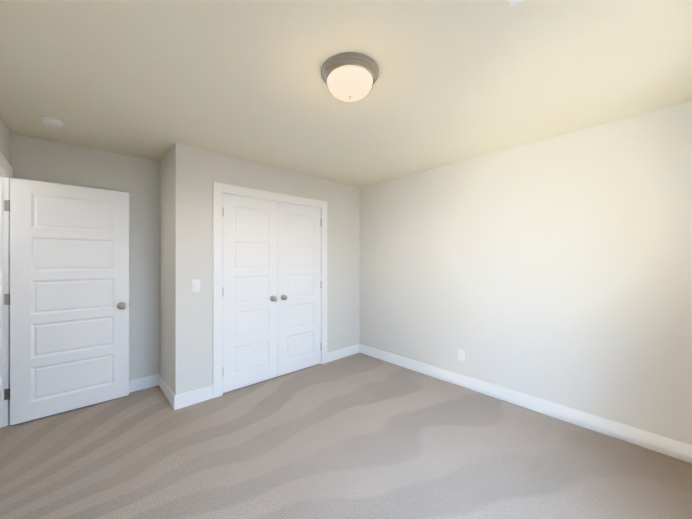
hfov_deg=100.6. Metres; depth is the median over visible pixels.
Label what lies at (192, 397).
baseboard
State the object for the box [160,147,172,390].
wall
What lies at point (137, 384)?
baseboard
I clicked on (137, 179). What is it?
wall
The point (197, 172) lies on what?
wall
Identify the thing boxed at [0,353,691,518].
floor
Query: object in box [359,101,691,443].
wall
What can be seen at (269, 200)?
door frame
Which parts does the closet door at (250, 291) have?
knob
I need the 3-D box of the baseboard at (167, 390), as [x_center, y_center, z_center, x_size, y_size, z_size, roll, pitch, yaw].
[-1.797,1.308,2.874,0.013,0.125,0.692,0,0,-43]
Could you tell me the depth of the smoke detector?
2.18 m
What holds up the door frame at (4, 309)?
attached to the wall at (4, 141)
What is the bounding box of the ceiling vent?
[507,0,523,6]
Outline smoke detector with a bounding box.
[39,116,64,126]
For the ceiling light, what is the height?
0.156 m
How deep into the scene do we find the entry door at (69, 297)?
2.57 m
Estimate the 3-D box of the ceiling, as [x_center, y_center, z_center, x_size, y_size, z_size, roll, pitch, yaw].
[-0.090,-1.121,2.005,3.705,0.100,4.555,0,0,-43]
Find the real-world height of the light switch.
0.115 m
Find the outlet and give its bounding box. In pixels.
[458,349,464,360]
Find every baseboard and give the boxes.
[129,374,158,392]
[159,374,174,408]
[174,344,358,409]
[359,344,691,462]
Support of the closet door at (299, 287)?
in the wall at (197, 172)
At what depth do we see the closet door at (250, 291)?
3.11 m
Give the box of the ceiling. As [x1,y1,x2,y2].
[0,0,691,186]
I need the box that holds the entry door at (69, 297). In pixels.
[4,178,128,425]
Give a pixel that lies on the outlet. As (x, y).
(462, 353)
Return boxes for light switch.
[192,280,199,291]
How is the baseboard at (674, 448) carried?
attached to the wall at (557, 269)
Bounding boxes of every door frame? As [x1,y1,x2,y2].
[0,152,12,427]
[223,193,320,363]
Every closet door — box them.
[223,194,277,392]
[278,202,320,375]
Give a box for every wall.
[0,115,9,163]
[10,132,159,379]
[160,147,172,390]
[173,143,358,395]
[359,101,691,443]
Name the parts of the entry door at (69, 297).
entry door hinge, entry door hinge, entry door hinge, knob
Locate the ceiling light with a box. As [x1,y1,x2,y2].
[321,52,378,100]
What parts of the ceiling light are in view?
lamp shade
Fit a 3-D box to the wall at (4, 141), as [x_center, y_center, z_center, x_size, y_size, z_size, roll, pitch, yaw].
[-1.408,0.148,0.788,0.120,2.440,4.555,0,0,-43]
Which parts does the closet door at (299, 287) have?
knob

